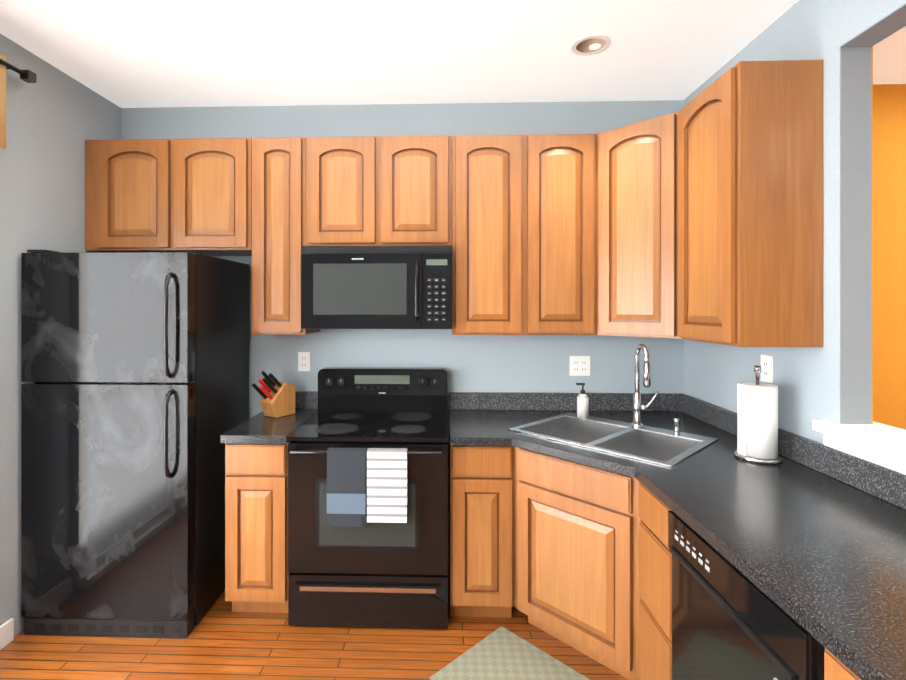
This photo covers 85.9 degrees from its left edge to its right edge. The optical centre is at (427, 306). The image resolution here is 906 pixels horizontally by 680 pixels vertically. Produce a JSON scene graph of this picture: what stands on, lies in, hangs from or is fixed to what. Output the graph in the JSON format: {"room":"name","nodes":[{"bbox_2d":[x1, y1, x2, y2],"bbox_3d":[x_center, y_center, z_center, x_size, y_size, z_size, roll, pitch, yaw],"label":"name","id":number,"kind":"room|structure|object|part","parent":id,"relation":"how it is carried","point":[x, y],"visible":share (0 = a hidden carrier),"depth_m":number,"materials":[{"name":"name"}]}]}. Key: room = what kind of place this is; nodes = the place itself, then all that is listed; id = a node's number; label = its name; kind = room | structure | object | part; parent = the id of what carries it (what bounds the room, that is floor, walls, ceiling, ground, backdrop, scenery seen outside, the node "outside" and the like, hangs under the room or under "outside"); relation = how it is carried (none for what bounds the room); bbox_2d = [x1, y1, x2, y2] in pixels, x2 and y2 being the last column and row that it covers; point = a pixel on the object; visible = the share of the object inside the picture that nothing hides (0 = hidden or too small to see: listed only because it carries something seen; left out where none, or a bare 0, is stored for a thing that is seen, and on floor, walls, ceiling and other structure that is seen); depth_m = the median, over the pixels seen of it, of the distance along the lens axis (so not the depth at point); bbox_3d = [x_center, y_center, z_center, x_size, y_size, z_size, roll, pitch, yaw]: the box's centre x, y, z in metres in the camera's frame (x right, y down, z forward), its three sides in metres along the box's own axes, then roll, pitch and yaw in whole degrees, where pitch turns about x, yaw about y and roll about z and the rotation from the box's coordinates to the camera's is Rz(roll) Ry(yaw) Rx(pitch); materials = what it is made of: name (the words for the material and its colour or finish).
{"room":"kitchen","nodes":[
{"label":"kitchen","id":0,"kind":"room"},
{"bbox_2d":[0,33,120,636],"bbox_3d":[-2.032,0.149,0.182,0.120,2.740,5.600,0,0,2],"label":"wall","id":1,"kind":"structure","parent":0,"point":[56,118],"depth_m":2.29,"materials":[{"name":"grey paint"}]},
{"bbox_2d":[0,618,13,649],"bbox_3d":[-1.976,1.469,-0.200,0.014,0.100,4.838,0,0,2],"label":"baseboard","id":2,"kind":"structure","parent":1,"relation":"attached to","point":[6,632],"depth_m":2.18,"materials":[{"name":"white wood"}]},
{"bbox_2d":[0,54,35,148],"bbox_3d":[-1.894,-0.885,0.907,0.105,0.400,2.658,0,0,2],"label":"curtain rod","id":3,"kind":"object","parent":1,"relation":"attached to","point":[28,76],"visible":1,"depth_m":2.10,"materials":[{"name":"black metal"}]},
{"bbox_3d":[-1.838,-0.885,1.689,0.047,0.400,0.825,0,0,2],"label":"curtain panel","id":4,"kind":"part","parent":3,"relation":"part of","materials":[{"name":"brown fabric"}]},
{"bbox_2d":[0,561,628,679],"bbox_3d":[1.975,1.569,0.047,8.140,0.100,5.840,0,0,2],"label":"floor","id":5,"kind":"structure","parent":0,"point":[222,641],"depth_m":2.14,"materials":[{"name":"brown wood"}]},
{"bbox_2d":[21,249,248,637],"bbox_3d":[-1.479,0.627,2.552,0.788,1.787,0.754,0,0,2],"label":"refrigerator","id":6,"kind":"object","parent":5,"relation":"on","point":[135,390],"visible":0.98,"depth_m":2.24,"materials":[{"name":"black metal"}]},
{"bbox_2d":[225,441,289,612],"bbox_3d":[-0.814,1.085,2.630,0.311,0.870,0.620,0,0,2],"label":"base cabinet","id":7,"kind":"object","parent":5,"relation":"on","point":[256,528],"visible":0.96,"depth_m":2.32,"materials":[{"name":"brown wood"}]},
{"bbox_2d":[220,391,317,443],"bbox_3d":[-0.815,0.578,2.619,0.320,0.140,0.634,0,0,2],"label":"countertop","id":8,"kind":"structure","parent":7,"relation":"on","point":[260,428],"depth_m":2.50,"materials":[{"name":"stone"}]},
{"bbox_2d":[252,371,294,417],"bbox_3d":[-0.862,0.480,2.703,0.105,0.256,0.236,0,0,32],"label":"knife block","id":9,"kind":"object","parent":8,"relation":"on","point":[277,400],"visible":1,"depth_m":2.68,"materials":[{"name":"brown wood"}]},
{"bbox_2d":[286,367,448,627],"bbox_3d":[-0.272,0.940,2.555,0.760,1.160,0.688,0,0,2],"label":"range","id":10,"kind":"object","parent":5,"relation":"on","point":[372,574],"visible":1,"depth_m":2.28,"materials":[{"name":"black metal"}]},
{"bbox_2d":[327,448,366,526],"bbox_3d":[-0.370,0.824,2.223,0.179,0.348,0.040,0,0,2],"label":"towel","id":11,"kind":"object","parent":10,"relation":"hanging from","point":[346,487],"visible":0.96,"depth_m":2.21,"materials":[{"name":"grey fabric"}]},
{"bbox_2d":[367,448,406,522],"bbox_3d":[-0.184,0.814,2.219,0.182,0.328,0.036,0,0,2],"label":"striped towel","id":12,"kind":"object","parent":10,"relation":"hanging from","point":[386,485],"visible":0.96,"depth_m":2.20,"materials":[{"name":"white fabric"}]},
{"bbox_2d":[449,437,513,617],"bbox_3d":[0.267,1.085,2.594,0.302,0.870,0.620,0,0,2],"label":"base cabinet","id":13,"kind":"object","parent":5,"relation":"on","point":[481,531],"visible":0.98,"depth_m":2.29,"materials":[{"name":"brown wood"}]},
{"bbox_2d":[429,626,589,679],"bbox_3d":[0.417,1.512,1.882,0.470,0.015,0.700,0,0,-43],"label":"floor mat","id":14,"kind":"object","parent":5,"relation":"on","point":[501,653],"visible":1,"depth_m":2.05,"materials":[{"name":"beige fabric"}]},
{"bbox_2d":[514,447,641,679],"bbox_3d":[0.952,1.085,2.369,1.078,0.870,1.023,0,0,2],"label":"base cabinet","id":15,"kind":"object","parent":5,"relation":"on","point":[576,555],"visible":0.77,"depth_m":2.04,"materials":[{"name":"brown wood"}]},
{"bbox_2d":[448,392,905,679],"bbox_3d":[0.772,0.578,1.612,1.385,0.140,2.547,0,0,2],"label":"countertop","id":16,"kind":"structure","parent":15,"relation":"on","point":[808,535],"depth_m":1.49,"materials":[{"name":"stone"}]},
{"bbox_2d":[509,412,717,466],"bbox_3d":[0.867,0.667,2.317,0.560,0.266,0.768,0,0,-43],"label":"double-bowl sink","id":17,"kind":"object","parent":16,"relation":"in","point":[666,447],"visible":0.42,"depth_m":2.36,"materials":[{"name":"silver metal"}]},
{"bbox_2d":[576,383,588,417],"bbox_3d":[0.853,0.511,2.676,0.066,0.184,0.062,0,0,2],"label":"soap dispenser","id":18,"kind":"object","parent":17,"relation":"on","point":[582,404],"visible":1,"depth_m":2.65,"materials":[{"name":"white plastic"}]},
{"bbox_2d":[631,344,658,427],"bbox_3d":[1.085,0.392,2.403,0.115,0.421,0.163,0,0,2],"label":"pull-down faucet","id":19,"kind":"object","parent":16,"relation":"on","point":[637,406],"visible":1,"depth_m":2.44,"materials":[{"name":"silver metal"}]},
{"bbox_2d":[734,365,782,464],"bbox_3d":[1.329,0.422,1.955,0.164,0.372,0.164,0,0,2],"label":"paper towel holder","id":20,"kind":"object","parent":16,"relation":"on","point":[757,421],"visible":1,"depth_m":1.91,"materials":[{"name":"white paper"}]},
{"bbox_2d":[639,483,671,679],"bbox_3d":[1.132,1.085,1.702,0.673,0.870,0.296,0,0,2],"label":"base cabinet","id":21,"kind":"object","parent":5,"relation":"on","point":[655,608],"visible":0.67,"depth_m":1.70,"materials":[{"name":"brown wood"}]},
{"bbox_2d":[668,511,824,679],"bbox_3d":[1.103,1.086,1.252,0.698,0.868,0.598,0,0,2],"label":"dishwasher","id":22,"kind":"object","parent":5,"relation":"on","point":[730,621],"visible":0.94,"depth_m":1.26,"materials":[{"name":"black metal"}]},
{"bbox_2d":[824,648,860,679],"bbox_3d":[1.095,1.085,0.649,0.675,0.870,0.599,0,0,2],"label":"base cabinet","id":23,"kind":"object","parent":5,"relation":"on","point":[835,668],"visible":0.29,"depth_m":0.92,"materials":[{"name":"brown wood"}]},
{"bbox_2d":[121,100,683,560],"bbox_3d":[-0.188,0.150,2.982,3.620,2.740,0.120,0,0,2],"label":"wall","id":24,"kind":"structure","parent":0,"point":[537,364],"depth_m":2.91,"materials":[{"name":"blue paint"}]},
{"bbox_2d":[85,138,251,255],"bbox_3d":[-1.418,-0.615,2.798,0.927,0.610,0.325,0,0,2],"label":"upper cabinet","id":25,"kind":"object","parent":24,"relation":"attached to","point":[171,195],"visible":1,"depth_m":2.64,"materials":[{"name":"brown wood"}]},
{"bbox_2d":[252,137,319,334],"bbox_3d":[-0.805,-0.385,2.777,0.297,1.070,0.325,0,0,2],"label":"upper cabinet","id":26,"kind":"object","parent":24,"relation":"attached to","point":[278,203],"visible":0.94,"depth_m":2.62,"materials":[{"name":"brown wood"}]},
{"bbox_2d":[298,352,309,370],"bbox_3d":[-0.746,0.330,2.935,0.072,0.116,0.008,0,0,2],"label":"electrical outlet plate","id":27,"kind":"object","parent":24,"relation":"attached to","point":[303,361],"visible":1,"depth_m":2.93,"materials":[{"name":"white plastic"}]},
{"bbox_2d":[306,136,451,245],"bbox_3d":[-0.260,-0.625,2.759,0.789,0.590,0.325,0,0,2],"label":"upper cabinet","id":28,"kind":"object","parent":24,"relation":"attached to","point":[380,191],"visible":0.98,"depth_m":2.60,"materials":[{"name":"brown wood"}]},
{"bbox_2d":[301,245,451,328],"bbox_3d":[-0.262,-0.102,2.699,0.784,0.435,0.440,0,0,2],"label":"over-the-range microwave","id":29,"kind":"object","parent":28,"relation":"attached to","point":[376,287],"visible":1,"depth_m":2.52,"materials":[{"name":"black"}]},
{"bbox_2d":[451,134,596,334],"bbox_3d":[0.519,-0.385,2.733,0.767,1.070,0.325,0,0,2],"label":"upper cabinet","id":30,"kind":"object","parent":24,"relation":"attached to","point":[524,234],"visible":1,"depth_m":2.58,"materials":[{"name":"brown wood"}]},
{"bbox_2d":[569,356,589,375],"bbox_3d":[0.903,0.350,2.880,0.120,0.116,0.008,0,0,2],"label":"electrical outlet plate","id":31,"kind":"object","parent":24,"relation":"attached to","point":[579,365],"visible":1,"depth_m":2.88,"materials":[{"name":"white plastic"}]},
{"bbox_2d":[597,111,680,338],"bbox_3d":[1.198,-0.385,2.573,0.600,1.070,0.600,0,0,2],"label":"upper cabinet","id":32,"kind":"object","parent":24,"relation":"attached to","point":[637,229],"visible":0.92,"depth_m":2.40,"materials":[{"name":"brown wood"}]},
{"bbox_2d":[0,0,905,107],"bbox_3d":[1.975,-1.271,0.048,8.140,0.100,5.840,0,0,2],"label":"ceiling","id":33,"kind":"structure","parent":0,"point":[165,53],"depth_m":2.29,"materials":[{"name":"white paint"}]},
{"bbox_2d":[571,34,610,55],"bbox_3d":[0.759,-1.216,2.260,0.176,0.006,0.176,0,0,2],"label":"recessed light","id":34,"kind":"object","parent":33,"relation":"in","point":[587,44],"visible":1,"depth_m":2.25,"materials":[{"name":"white metal"}]},
{"bbox_2d":[684,0,905,443],"bbox_3d":[1.471,0.149,0.064,0.110,2.740,5.600,0,0,2],"label":"wall","id":35,"kind":"structure","parent":0,"point":[830,380],"depth_m":1.76,"materials":[{"name":"blue paint"}]},
{"bbox_2d":[678,60,822,346],"bbox_3d":[1.317,-0.385,2.041,0.325,1.070,0.457,0,0,2],"label":"upper cabinet","id":36,"kind":"object","parent":35,"relation":"attached to","point":[750,203],"visible":0.98,"depth_m":1.82,"materials":[{"name":"brown wood"}]},
{"bbox_2d":[761,355,772,382],"bbox_3d":[1.480,0.270,2.122,0.008,0.116,0.072,0,0,2],"label":"electrical outlet plate","id":37,"kind":"object","parent":35,"relation":"attached to","point":[767,368],"visible":1,"depth_m":2.11,"materials":[{"name":"white plastic"}]},
{"bbox_2d":[812,420,905,474],"bbox_3d":[1.504,0.463,0.984,0.205,0.090,1.640,0,0,2],"label":"sill","id":38,"kind":"structure","parent":35,"relation":"on","point":[881,444],"depth_m":1.61,"materials":[{"name":"white paint"}]},
{"bbox_2d":[872,33,905,429],"bbox_3d":[1.529,0.149,0.062,0.004,2.740,5.840,0,0,2],"label":"wall","id":39,"kind":"structure","parent":0,"point":[889,254],"depth_m":1.64,"materials":[{"name":"paint"}]}
]}

